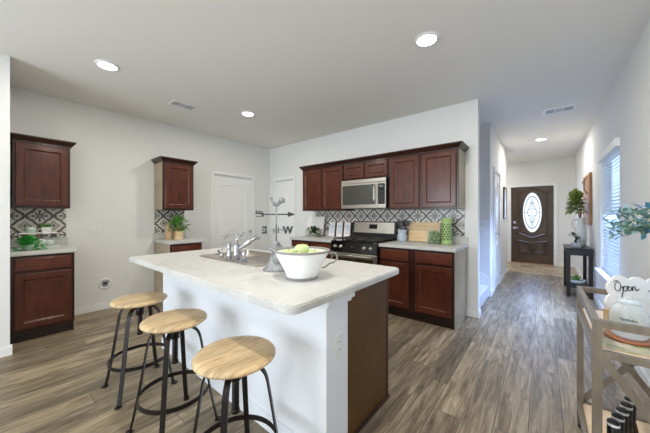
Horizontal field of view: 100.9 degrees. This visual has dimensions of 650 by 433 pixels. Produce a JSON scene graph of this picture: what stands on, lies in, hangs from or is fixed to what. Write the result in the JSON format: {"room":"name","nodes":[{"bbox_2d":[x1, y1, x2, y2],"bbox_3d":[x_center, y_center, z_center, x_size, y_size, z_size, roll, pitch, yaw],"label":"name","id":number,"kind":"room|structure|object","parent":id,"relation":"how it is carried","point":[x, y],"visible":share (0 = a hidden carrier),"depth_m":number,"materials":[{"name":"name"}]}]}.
{"room":"kitchen","nodes":[
{"label":"kitchen","id":0,"kind":"room"},
{"bbox_2d":[0,54,9,346],"bbox_3d":[-4.567,-0.095,1.192,0.990,2.740,4.087,0,0,39],"label":"wall","id":1,"kind":"structure","parent":0,"point":[4,59],"depth_m":2.44,"materials":[{"name":"paint"}]},
{"bbox_2d":[0,344,11,357],"bbox_3d":[-4.173,1.228,0.881,0.014,0.095,4.101,0,0,39],"label":"baseboard","id":2,"kind":"structure","parent":1,"relation":"attached to","point":[6,350],"depth_m":2.44,"materials":[{"name":"white paint"}]},
{"bbox_2d":[10,86,269,307],"bbox_3d":[-2.466,-0.095,4.465,0.120,2.740,4.043,0,0,39],"label":"wall","id":3,"kind":"structure","parent":0,"point":[112,167],"depth_m":3.80,"materials":[{"name":"paint"}]},
{"bbox_2d":[10,208,65,238],"bbox_3d":[-3.411,0.086,3.198,0.008,0.351,0.473,0,0,39],"label":"tile backsplash","id":4,"kind":"structure","parent":3,"relation":"attached to","point":[20,218],"depth_m":3.19,"materials":[{"name":"white tile"}]},
{"bbox_2d":[10,132,75,208],"bbox_3d":[-3.259,-0.479,3.085,0.386,0.778,0.541,0,0,39],"label":"upper cabinet","id":5,"kind":"object","parent":3,"relation":"attached to","point":[40,166],"visible":0.91,"depth_m":2.97,"materials":[{"name":"brown wood"}]},
{"bbox_2d":[74,301,112,315],"bbox_3d":[-2.946,1.228,3.768,0.014,0.095,0.930,0,0,39],"label":"baseboard","id":6,"kind":"structure","parent":3,"relation":"attached to","point":[104,305],"depth_m":3.57,"materials":[{"name":"white paint"}]},
{"bbox_2d":[88,224,99,232],"bbox_3d":[-3.091,0.170,3.594,0.010,0.118,0.130,0,0,39],"label":"light switch","id":7,"kind":"object","parent":3,"relation":"attached to","point":[92,228],"visible":1,"depth_m":3.59,"materials":[{"name":"white plastic"}]},
{"bbox_2d":[98,278,111,288],"bbox_3d":[-3.013,0.930,3.681,0.020,0.150,0.150,0,0,39],"label":"water line box","id":8,"kind":"object","parent":3,"relation":"attached to","point":[105,283],"visible":1,"depth_m":3.68,"materials":[{"name":"white plastic"}]},
{"bbox_2d":[154,210,183,232],"bbox_3d":[-2.496,0.086,4.322,0.008,0.351,0.443,0,0,39],"label":"tile backsplash","id":9,"kind":"structure","parent":3,"relation":"attached to","point":[161,217],"depth_m":4.25,"materials":[{"name":"white tile"}]},
{"bbox_2d":[151,156,197,210],"bbox_3d":[-2.350,-0.479,4.202,0.386,0.778,0.541,0,0,39],"label":"upper cabinet","id":10,"kind":"object","parent":3,"relation":"attached to","point":[173,177],"visible":1,"depth_m":4.08,"materials":[{"name":"brown wood"}]},
{"bbox_2d":[210,170,254,248],"bbox_3d":[-1.746,0.223,5.196,0.074,2.105,0.950,0,0,39],"label":"door","id":11,"kind":"structure","parent":3,"relation":"in","point":[232,199],"depth_m":5.18,"materials":[{"name":"white paint"}]},
{"bbox_2d":[0,0,649,163],"bbox_3d":[-0.059,-1.505,3.335,6.100,0.080,13.500,0,0,39],"label":"ceiling","id":12,"kind":"structure","parent":0,"point":[305,69],"depth_m":2.53,"materials":[{"name":"paint"}]},
{"bbox_2d":[94,60,119,70],"bbox_3d":[-2.117,-1.459,2.611,0.196,0.012,0.196,0,0,39],"label":"recessed light","id":13,"kind":"object","parent":12,"relation":"in","point":[103,64],"visible":1,"depth_m":2.59,"materials":[{"name":"white paint"}]},
{"bbox_2d":[168,99,197,110],"bbox_3d":[-1.872,-1.458,3.546,0.200,0.013,0.300,0,0,39],"label":"ceiling vent","id":14,"kind":"object","parent":12,"relation":"in","point":[174,102],"visible":1,"depth_m":3.53,"materials":[{"name":"white metal"}]},
{"bbox_2d":[241,111,254,116],"bbox_3d":[-1.103,-1.459,3.842,0.196,0.012,0.196,0,0,39],"label":"recessed light","id":15,"kind":"object","parent":12,"relation":"in","point":[244,113],"visible":1,"depth_m":3.81,"materials":[{"name":"white paint"}]},
{"bbox_2d":[414,31,439,47],"bbox_3d":[0.844,-1.459,2.227,0.196,0.012,0.196,0,0,39],"label":"recessed light","id":16,"kind":"object","parent":12,"relation":"in","point":[426,39],"visible":1,"depth_m":2.21,"materials":[{"name":"white paint"}]},
{"bbox_2d":[543,104,576,114],"bbox_3d":[3.222,-1.458,3.696,0.340,0.013,0.250,0,0,37],"label":"ceiling vent","id":17,"kind":"object","parent":12,"relation":"in","point":[573,106],"visible":1,"depth_m":3.67,"materials":[{"name":"white metal"}]},
{"bbox_2d":[0,262,649,432],"bbox_3d":[-0.059,1.305,3.335,6.100,0.060,13.500,0,0,39],"label":"floor","id":18,"kind":"structure","parent":0,"point":[512,368],"depth_m":2.12,"materials":[{"name":"brown wood"}]},
{"bbox_2d":[10,252,73,343],"bbox_3d":[-3.172,0.838,3.001,0.627,0.874,0.473,0,0,39],"label":"base cabinet","id":19,"kind":"object","parent":18,"relation":"on","point":[41,286],"visible":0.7,"depth_m":2.79,"materials":[{"name":"brown wood"}]},
{"bbox_2d":[10,237,77,256],"bbox_3d":[-3.160,0.332,3.003,0.642,0.137,0.492,0,0,39],"label":"countertop","id":20,"kind":"structure","parent":19,"relation":"on","point":[64,247],"depth_m":2.92,"materials":[{"name":"stone"}]},
{"bbox_2d":[12,234,47,250],"bbox_3d":[-3.138,0.290,2.846,0.230,0.196,0.294,0,0,39],"label":"potted plant","id":21,"kind":"object","parent":20,"relation":"on","point":[28,242],"visible":0.98,"depth_m":2.82,"materials":[{"name":"green plant"}]},
{"bbox_2d":[17,232,59,248],"bbox_3d":[-3.269,0.275,3.065,0.180,0.172,0.330,0,0,39],"label":"tiered stand","id":22,"kind":"object","parent":20,"relation":"on","point":[38,233],"visible":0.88,"depth_m":3.06,"materials":[{"name":"white metal"}]},
{"bbox_2d":[21,227,36,232],"bbox_3d":[-3.305,0.157,3.006,0.103,0.062,0.084,0,0,-18],"label":"mug","id":23,"kind":"object","parent":22,"relation":"on","point":[27,229],"visible":1,"depth_m":2.98,"materials":[{"name":"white ceramic"}]},
{"bbox_2d":[41,223,51,232],"bbox_3d":[-3.223,0.132,3.106,0.102,0.111,0.094,0,0,39],"label":"potted grass","id":24,"kind":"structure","parent":22,"relation":"on","point":[46,227],"depth_m":3.08,"materials":[{"name":"white ceramic"}]},
{"bbox_2d":[41,227,51,232],"bbox_3d":[-3.224,0.158,3.105,0.084,0.060,0.084,0,0,39],"label":"pot","id":25,"kind":"object","parent":24,"relation":"on","point":[44,229],"depth_m":3.08,"materials":[{"name":"white ceramic"}]},
{"bbox_2d":[45,239,57,245],"bbox_3d":[-3.178,0.310,3.104,0.110,0.075,0.090,0,0,-17],"label":"mug","id":26,"kind":"object","parent":22,"relation":"on","point":[50,242],"visible":0.93,"depth_m":3.09,"materials":[{"name":"white ceramic"}]},
{"bbox_2d":[101,292,177,409],"bbox_3d":[-1.396,0.945,2.024,0.394,0.660,0.394,0,0,39],"label":"bar stool","id":27,"kind":"object","parent":18,"relation":"on","point":[137,301],"visible":0.86,"depth_m":1.98,"materials":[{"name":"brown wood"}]},
{"bbox_2d":[125,308,220,432],"bbox_3d":[-0.911,0.945,1.630,0.394,0.660,0.394,0,0,32],"label":"bar stool","id":28,"kind":"object","parent":18,"relation":"on","point":[174,322],"visible":0.93,"depth_m":1.58,"materials":[{"name":"beige wood"}]},
{"bbox_2d":[154,242,201,302],"bbox_3d":[-2.258,0.838,4.125,0.627,0.874,0.448,0,0,39],"label":"base cabinet","id":29,"kind":"object","parent":18,"relation":"on","point":[159,248],"visible":0.12,"depth_m":3.98,"materials":[{"name":"brown wood"}]},
{"bbox_2d":[153,232,203,244],"bbox_3d":[-2.250,0.332,4.121,0.642,0.137,0.489,0,0,39],"label":"countertop","id":30,"kind":"structure","parent":29,"relation":"on","point":[157,237],"depth_m":4.06,"materials":[{"name":"stone"}]},
{"bbox_2d":[165,222,172,239],"bbox_3d":[-2.397,0.230,4.121,0.112,0.262,0.112,0,0,39],"label":"bottle vase","id":31,"kind":"object","parent":30,"relation":"on","point":[168,236],"visible":0.87,"depth_m":4.08,"materials":[{"name":"beige wood"}]},
{"bbox_2d":[167,215,191,239],"bbox_3d":[-2.287,0.160,4.177,0.324,0.401,0.366,0,0,39],"label":"potted plant","id":32,"kind":"object","parent":30,"relation":"on","point":[178,220],"visible":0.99,"depth_m":4.14,"materials":[{"name":"green plant"}]},
{"bbox_2d":[192,335,277,432],"bbox_3d":[-0.406,0.945,1.220,0.394,0.660,0.394,0,0,43],"label":"bar stool","id":33,"kind":"object","parent":18,"relation":"on","point":[230,359],"visible":1,"depth_m":1.20,"materials":[{"name":"beige wood"}]},
{"bbox_2d":[162,273,389,432],"bbox_3d":[-0.551,0.838,2.230,2.070,0.874,0.745,0,0,39],"label":"kitchen island","id":34,"kind":"object","parent":18,"relation":"on","point":[312,391],"visible":0.47,"depth_m":1.57,"materials":[{"name":"paint"}]},
{"bbox_2d":[129,247,398,314],"bbox_3d":[-0.605,0.380,2.121,2.085,0.038,1.053,0,0,39],"label":"island countertop","id":35,"kind":"structure","parent":34,"relation":"on","point":[270,290],"depth_m":1.57,"materials":[{"name":"stone"}]},
{"bbox_2d":[217,232,237,257],"bbox_3d":[-0.820,0.243,2.259,0.247,0.219,0.031,0,0,28],"label":"tap","id":36,"kind":"object","parent":35,"relation":"on","point":[221,252],"visible":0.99,"depth_m":2.28,"materials":[{"name":"silver metal"}]},
{"bbox_2d":[199,250,271,266],"bbox_3d":[-0.646,0.442,2.343,0.840,0.179,0.520,0,0,39],"label":"sink","id":37,"kind":"object","parent":35,"relation":"in","point":[255,258],"visible":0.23,"depth_m":2.38,"materials":[{"name":"metal"}]},
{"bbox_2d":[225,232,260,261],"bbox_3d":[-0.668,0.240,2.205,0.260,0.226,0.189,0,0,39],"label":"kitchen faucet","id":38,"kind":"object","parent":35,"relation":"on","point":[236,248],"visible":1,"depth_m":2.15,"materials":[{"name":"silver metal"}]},
{"bbox_2d":[255,197,294,271],"bbox_3d":[-0.334,0.116,1.810,0.211,0.491,0.179,0,0,39],"label":"weather vane","id":39,"kind":"object","parent":35,"relation":"on","point":[273,265],"visible":0.9,"depth_m":1.80,"materials":[{"name":"metal"}]},
{"bbox_2d":[273,246,337,280],"bbox_3d":[-0.135,0.278,1.577,0.334,0.166,0.334,0,0,39],"label":"enamel bowl","id":40,"kind":"object","parent":35,"relation":"on","point":[296,266],"visible":0.93,"depth_m":1.48,"materials":[{"name":"white ceramic"}]},
{"bbox_2d":[282,249,294,252],"bbox_3d":[-0.216,0.230,1.601,0.088,0.084,0.088,0,0,18],"label":"apple","id":41,"kind":"object","parent":40,"relation":"in","point":[286,250],"visible":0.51,"depth_m":1.58,"materials":[{"name":"green food"}]},
{"bbox_2d":[295,242,308,252],"bbox_3d":[-0.135,0.196,1.577,0.088,0.084,0.088,0,0,39],"label":"apple","id":42,"kind":"object","parent":40,"relation":"in","point":[302,248],"visible":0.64,"depth_m":1.54,"materials":[{"name":"green food"}]},
{"bbox_2d":[334,332,342,359],"bbox_3d":[0.072,0.675,1.398,0.008,0.118,0.072,0,0,39],"label":"wall outlet","id":43,"kind":"object","parent":34,"relation":"attached to","point":[338,339],"visible":1,"depth_m":1.39,"materials":[{"name":"white plastic"}]},
{"bbox_2d":[292,240,331,258],"bbox_3d":[-0.040,0.838,4.536,0.895,0.874,0.626,0,0,39],"label":"base cabinet","id":44,"kind":"object","parent":18,"relation":"on","point":[294,242],"visible":0.07,"depth_m":4.24,"materials":[{"name":"brown wood"}]},
{"bbox_2d":[289,230,352,242],"bbox_3d":[-0.054,0.332,4.538,0.920,0.137,0.644,0,0,39],"label":"countertop","id":45,"kind":"structure","parent":44,"relation":"on","point":[326,238],"depth_m":4.50,"materials":[{"name":"stone"}]},
{"bbox_2d":[304,226,323,236],"bbox_3d":[-0.198,0.273,4.750,0.450,0.214,0.231,0,0,39],"label":"potted herb","id":46,"kind":"object","parent":45,"relation":"on","point":[314,229],"visible":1,"depth_m":4.72,"materials":[{"name":"white ceramic"}]},
{"bbox_2d":[306,217,324,235],"bbox_3d":[-0.178,0.184,4.962,0.420,0.347,0.086,0,0,42],"label":"board","id":47,"kind":"object","parent":45,"relation":"on","point":[319,222],"visible":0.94,"depth_m":4.94,"materials":[{"name":"paint"}]},
{"bbox_2d":[329,222,336,236],"bbox_3d":[0.138,0.231,4.717,0.148,0.257,0.063,0,0,39],"label":"framed print","id":48,"kind":"object","parent":45,"relation":"on","point":[333,225],"visible":1,"depth_m":4.70,"materials":[{"name":"white paint"}]},
{"bbox_2d":[336,222,344,236],"bbox_3d":[0.262,0.231,4.616,0.148,0.257,0.063,0,0,39],"label":"framed print","id":49,"kind":"object","parent":45,"relation":"on","point":[340,225],"visible":0.92,"depth_m":4.60,"materials":[{"name":"white paint"}]},
{"bbox_2d":[344,222,352,236],"bbox_3d":[0.386,0.231,4.515,0.148,0.257,0.063,0,0,39],"label":"framed print","id":50,"kind":"object","parent":45,"relation":"on","point":[348,225],"visible":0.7,"depth_m":4.50,"materials":[{"name":"white paint"}]},
{"bbox_2d":[330,221,397,264],"bbox_3d":[0.567,0.680,3.962,0.760,1.190,0.728,0,0,39],"label":"gas range","id":51,"kind":"object","parent":18,"relation":"on","point":[362,247],"visible":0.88,"depth_m":3.88,"materials":[{"name":"black metal"}]},
{"bbox_2d":[331,239,395,243],"bbox_3d":[0.564,0.363,3.959,0.760,0.013,0.565,0,0,39],"label":"cooktop","id":52,"kind":"object","parent":51,"relation":"in","point":[339,241],"depth_m":3.76,"materials":[{"name":"black metal"}]},
{"bbox_2d":[380,247,465,329],"bbox_3d":[1.259,0.838,3.479,0.913,0.874,0.626,0,0,39],"label":"base cabinet","id":53,"kind":"object","parent":18,"relation":"on","point":[429,286],"visible":0.75,"depth_m":3.19,"materials":[{"name":"brown wood"}]},
{"bbox_2d":[378,236,467,252],"bbox_3d":[1.263,0.332,3.467,0.935,0.137,0.644,0,0,39],"label":"countertop","id":54,"kind":"structure","parent":53,"relation":"on","point":[459,242],"depth_m":3.35,"materials":[{"name":"stone"}]},
{"bbox_2d":[397,229,406,241],"bbox_3d":[1.102,0.278,3.828,0.140,0.165,0.140,0,0,39],"label":"utensil crock","id":55,"kind":"object","parent":54,"relation":"on","point":[402,236],"visible":0.99,"depth_m":3.77,"materials":[{"name":"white ceramic"}]},
{"bbox_2d":[398,221,403,229],"bbox_3d":[1.083,0.201,3.814,0.073,0.250,0.038,0,0,39],"label":"turner","id":56,"kind":"object","parent":55,"relation":"in","point":[400,224],"visible":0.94,"depth_m":3.80,"materials":[{"name":"grey"}]},
{"bbox_2d":[407,222,440,241],"bbox_3d":[1.376,0.221,3.728,0.470,0.268,0.055,0,0,39],"label":"cutting board","id":57,"kind":"object","parent":54,"relation":"on","point":[421,229],"visible":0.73,"depth_m":3.74,"materials":[{"name":"brown wood"}]},
{"bbox_2d":[441,218,452,244],"bbox_3d":[1.526,0.193,3.363,0.132,0.335,0.132,0,0,39],"label":"vase","id":58,"kind":"object","parent":54,"relation":"on","point":[446,224],"visible":1,"depth_m":3.31,"materials":[{"name":"ceramic"}]},
{"bbox_2d":[480,284,488,307],"bbox_3d":[1.667,0.735,4.348,1.560,1.080,1.006,0,0,39],"label":"stairs","id":59,"kind":"structure","parent":18,"relation":"on","point":[484,289],"depth_m":4.00,"materials":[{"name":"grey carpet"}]},
{"bbox_2d":[563,244,592,299],"bbox_3d":[4.230,0.892,4.513,0.312,0.765,0.864,0,0,39],"label":"console table","id":60,"kind":"object","parent":18,"relation":"on","point":[585,251],"visible":0.85,"depth_m":4.26,"materials":[{"name":"black wood"}]},
{"bbox_2d":[568,232,582,247],"bbox_3d":[4.033,0.380,4.308,0.198,0.258,0.190,0,0,39],"label":"pot","id":61,"kind":"object","parent":60,"relation":"on","point":[575,244],"visible":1,"depth_m":4.29,"materials":[{"name":"white ceramic"}]},
{"bbox_2d":[564,188,587,246],"bbox_3d":[4.270,0.013,4.566,0.313,0.992,0.452,0,0,39],"label":"potted plant","id":62,"kind":"object","parent":60,"relation":"on","point":[575,196],"visible":0.98,"depth_m":4.50,"materials":[{"name":"plant"}]},
{"bbox_2d":[565,277,588,287],"bbox_3d":[4.234,1.123,4.509,0.260,0.025,0.800,0,0,39],"label":"shelf","id":63,"kind":"object","parent":60,"relation":"attached to","point":[586,284],"depth_m":4.29,"materials":[{"name":"brown wood"}]},
{"bbox_2d":[571,274,585,284],"bbox_3d":[4.112,1.032,4.390,0.219,0.156,0.222,0,0,-18],"label":"planter","id":64,"kind":"object","parent":60,"relation":"on","point":[576,280],"visible":0.88,"depth_m":4.37,"materials":[{"name":"ceramic"}]},
{"bbox_2d":[571,278,585,284],"bbox_3d":[4.112,1.075,4.390,0.220,0.070,0.220,0,0,39],"label":"bowl","id":65,"kind":"object","parent":64,"relation":"on","point":[578,281],"depth_m":4.34,"materials":[{"name":"white ceramic"}]},
{"bbox_2d":[577,286,649,432],"bbox_3d":[1.485,0.850,1.243,0.420,0.850,0.719,0,0,39],"label":"bar cart","id":66,"kind":"object","parent":18,"relation":"on","point":[592,416],"visible":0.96,"depth_m":1.14,"materials":[{"name":"weathered grey wood"},{"name":"light wood"}]},
{"bbox_2d":[603,308,620,321],"bbox_3d":[1.389,0.499,1.300,0.050,0.100,0.040,0,0,0],"label":"wooden block","id":67,"kind":"object","parent":66,"relation":"on","point":[615,313],"visible":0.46,"depth_m":1.28,"materials":[{"name":"beige wood"}]},
{"bbox_2d":[606,418,620,432],"bbox_3d":[1.188,0.982,1.106,0.054,0.276,0.054,0,0,-10],"label":"wine bottle","id":68,"kind":"object","parent":66,"relation":"on","point":[613,426],"visible":1,"depth_m":1.10,"materials":[{"name":"black glass"}]},
{"bbox_2d":[582,403,649,432],"bbox_3d":[1.485,1.127,1.243,0.376,0.015,0.644,0,0,39],"label":"shelf","id":69,"kind":"object","parent":66,"relation":"attached to","point":[643,425],"depth_m":1.46,"materials":[{"name":"brown wood"}]},
{"bbox_2d":[582,308,649,358],"bbox_3d":[1.485,0.557,1.243,0.376,0.015,0.644,0,0,39],"label":"shelf","id":70,"kind":"object","parent":66,"relation":"attached to","point":[586,320],"depth_m":1.26,"materials":[{"name":"brown wood"}]},
{"bbox_2d":[611,412,624,432],"bbox_3d":[1.244,0.982,1.140,0.054,0.276,0.054,0,0,-43],"label":"wine bottle","id":71,"kind":"object","parent":66,"relation":"on","point":[619,417],"visible":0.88,"depth_m":1.12,"materials":[{"name":"black glass"}]},
{"bbox_2d":[615,406,628,432],"bbox_3d":[1.300,0.982,1.174,0.054,0.276,0.054,0,0,15],"label":"wine bottle","id":72,"kind":"object","parent":66,"relation":"on","point":[619,409],"visible":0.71,"depth_m":1.16,"materials":[{"name":"black glass"}]},
{"bbox_2d":[602,275,649,326],"bbox_3d":[1.586,0.424,1.333,0.384,0.247,0.042,0,0,7],"label":"sign","id":73,"kind":"object","parent":66,"relation":"on","point":[617,286],"visible":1,"depth_m":1.34,"materials":[{"name":"beige paint"}]},
{"bbox_2d":[602,202,649,239],"bbox_3d":[1.559,0.237,1.222,0.254,0.624,0.463,0,0,-2],"label":"plant","id":74,"kind":"object","parent":66,"relation":"on","point":[642,226],"visible":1,"depth_m":1.31,"materials":[{"name":"green plant"}]},
{"bbox_2d":[603,334,649,356],"bbox_3d":[1.332,0.546,1.091,0.300,0.002,0.170,0,0,39],"label":"tea towel","id":75,"kind":"object","parent":66,"relation":"on","point":[608,342],"visible":0.69,"depth_m":1.11,"materials":[{"name":"green fabric"}]},
{"bbox_2d":[603,329,649,346],"bbox_3d":[1.349,0.539,1.191,0.160,0.012,0.160,0,0,39],"label":"round tray","id":76,"kind":"object","parent":66,"relation":"on","point":[607,332],"visible":0.75,"depth_m":1.17,"materials":[{"name":"brown wood"}]},
{"bbox_2d":[609,296,649,340],"bbox_3d":[1.348,0.444,1.190,0.123,0.176,0.125,0,0,39],"label":"glass canister","id":77,"kind":"object","parent":76,"relation":"on","point":[625,336],"visible":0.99,"depth_m":1.18,"materials":[{"name":"white"}]},
{"bbox_2d":[620,401,633,432],"bbox_3d":[1.356,0.982,1.208,0.054,0.276,0.054,0,0,-18],"label":"wine bottle","id":78,"kind":"object","parent":66,"relation":"on","point":[624,404],"visible":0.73,"depth_m":1.19,"materials":[{"name":"black glass"}]},
{"bbox_2d":[624,396,638,432],"bbox_3d":[1.413,0.982,1.242,0.054,0.276,0.054,0,0,39],"label":"wine bottle","id":79,"kind":"object","parent":66,"relation":"on","point":[635,427],"visible":0.41,"depth_m":1.22,"materials":[{"name":"black glass"}]},
{"bbox_2d":[270,99,479,309],"bbox_3d":[0.382,-0.095,4.671,4.038,2.740,0.110,0,0,39],"label":"wall","id":80,"kind":"structure","parent":0,"point":[461,121],"depth_m":3.94,"materials":[{"name":"paint"}]},
{"bbox_2d":[273,175,295,246],"bbox_3d":[-0.870,0.230,5.571,0.680,2.090,0.074,0,0,39],"label":"door","id":81,"kind":"structure","parent":80,"relation":"in","point":[285,187],"depth_m":5.57,"materials":[{"name":"white paint"}]},
{"bbox_2d":[303,165,353,210],"bbox_3d":[0.044,-0.450,4.650,0.890,0.720,0.349,0,0,39],"label":"upper cabinet","id":82,"kind":"object","parent":80,"relation":"attached to","point":[321,186],"visible":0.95,"depth_m":4.48,"materials":[{"name":"brown wood"}]},
{"bbox_2d":[344,158,388,180],"bbox_3d":[0.690,-0.680,4.125,0.765,0.260,0.349,0,0,39],"label":"upper cabinet","id":83,"kind":"object","parent":80,"relation":"attached to","point":[375,168],"visible":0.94,"depth_m":3.96,"materials":[{"name":"brown wood"}]},
{"bbox_2d":[341,177,388,208],"bbox_3d":[0.654,-0.328,4.083,0.758,0.430,0.454,0,0,39],"label":"microwave","id":84,"kind":"object","parent":83,"relation":"attached to","point":[373,193],"visible":0.99,"depth_m":3.91,"materials":[{"name":"silver metal"}]},
{"bbox_2d":[316,209,464,235],"bbox_3d":[0.816,0.076,4.240,2.515,0.371,0.008,0,0,39],"label":"tile backsplash","id":85,"kind":"structure","parent":80,"relation":"attached to","point":[383,215],"depth_m":4.00,"materials":[{"name":"white tile"}]},
{"bbox_2d":[389,148,464,209],"bbox_3d":[1.341,-0.450,3.596,0.903,0.720,0.349,0,0,39],"label":"upper cabinet","id":86,"kind":"object","parent":80,"relation":"attached to","point":[436,179],"visible":1,"depth_m":3.41,"materials":[{"name":"brown wood"}]},
{"bbox_2d":[299,141,468,170],"bbox_3d":[0.684,-0.844,4.111,2.661,0.068,0.378,0,0,39],"label":"crown molding","id":87,"kind":"structure","parent":86,"relation":"attached to","point":[459,144],"depth_m":3.68,"materials":[{"name":"brown wood"}]},
{"bbox_2d":[466,308,477,317],"bbox_3d":[1.858,1.228,3.391,0.133,0.095,0.014,0,0,39],"label":"baseboard","id":88,"kind":"structure","parent":80,"relation":"attached to","point":[469,312],"depth_m":3.39,"materials":[{"name":"white paint"}]},
{"bbox_2d":[480,123,506,296],"bbox_3d":[2.761,-0.095,5.733,1.650,2.740,2.520,0,0,39],"label":"wall","id":89,"kind":"structure","parent":0,"point":[493,153],"depth_m":4.31,"materials":[{"name":"paint"}]},
{"bbox_2d":[480,272,488,296],"bbox_3d":[1.992,0.575,4.724,1.530,1.400,0.013,0,0,39],"label":"trim","id":90,"kind":"structure","parent":89,"relation":"attached to","point":[484,280],"depth_m":4.28,"materials":[{"name":"white paint"}]},
{"bbox_2d":[493,167,500,291],"bbox_3d":[3.108,0.228,4.793,0.074,2.095,0.820,0,0,39],"label":"door","id":91,"kind":"structure","parent":89,"relation":"in","point":[496,174],"depth_m":4.76,"materials":[{"name":"white paint"}]},
{"bbox_2d":[501,268,507,280],"bbox_3d":[3.798,1.228,5.689,0.014,0.095,1.280,0,0,39],"label":"baseboard","id":92,"kind":"structure","parent":89,"relation":"attached to","point":[506,270],"depth_m":5.67,"materials":[{"name":"white paint"}]},
{"bbox_2d":[503,187,506,218],"bbox_3d":[3.842,-0.275,5.731,0.030,0.660,0.440,0,0,39],"label":"picture","id":93,"kind":"object","parent":89,"relation":"attached to","point":[504,188],"visible":0.99,"depth_m":5.56},
{"bbox_2d":[507,157,574,265],"bbox_3d":[5.260,-0.095,7.490,2.710,2.740,0.140,0,0,39],"label":"wall","id":94,"kind":"structure","parent":0,"point":[561,171],"depth_m":6.84,"materials":[{"name":"paint"}]},
{"bbox_2d":[508,183,556,265],"bbox_3d":[5.540,0.210,7.195,1.042,2.130,0.165,0,0,39],"label":"door","id":95,"kind":"structure","parent":94,"relation":"in","point":[532,211],"depth_m":7.17,"materials":[{"name":"brown wood"}]},
{"bbox_2d":[558,262,573,266],"bbox_3d":[6.061,1.228,6.740,0.320,0.095,0.014,0,0,39],"label":"baseboard","id":96,"kind":"structure","parent":94,"relation":"attached to","point":[559,263],"depth_m":6.78,"materials":[{"name":"white paint"}]},
{"bbox_2d":[575,18,649,375],"bbox_3d":[2.168,-0.095,1.588,0.140,2.740,13.200,0,0,39],"label":"wall","id":97,"kind":"structure","parent":0,"point":[624,114],"depth_m":2.57,"materials":[{"name":"paint"}]},
{"bbox_2d":[582,172,591,224],"bbox_3d":[4.507,-0.280,4.649,0.089,0.850,0.840,0,0,39],"label":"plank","id":98,"kind":"object","parent":97,"relation":"attached to","point":[587,180],"visible":0.98,"depth_m":4.38,"materials":[{"name":"brown wood"}]},
{"bbox_2d":[594,138,619,281],"bbox_3d":[3.428,0.000,3.193,0.190,1.610,1.260,0,0,39],"label":"window","id":99,"kind":"structure","parent":97,"relation":"in","point":[611,154],"depth_m":3.29,"materials":[{"name":"white paint"}]},
{"bbox_2d":[574,264,649,387],"bbox_3d":[2.064,1.228,1.582,0.014,0.095,13.060,0,0,39],"label":"baseboard","id":100,"kind":"structure","parent":97,"relation":"attached to","point":[643,374],"depth_m":2.17,"materials":[{"name":"white paint"}]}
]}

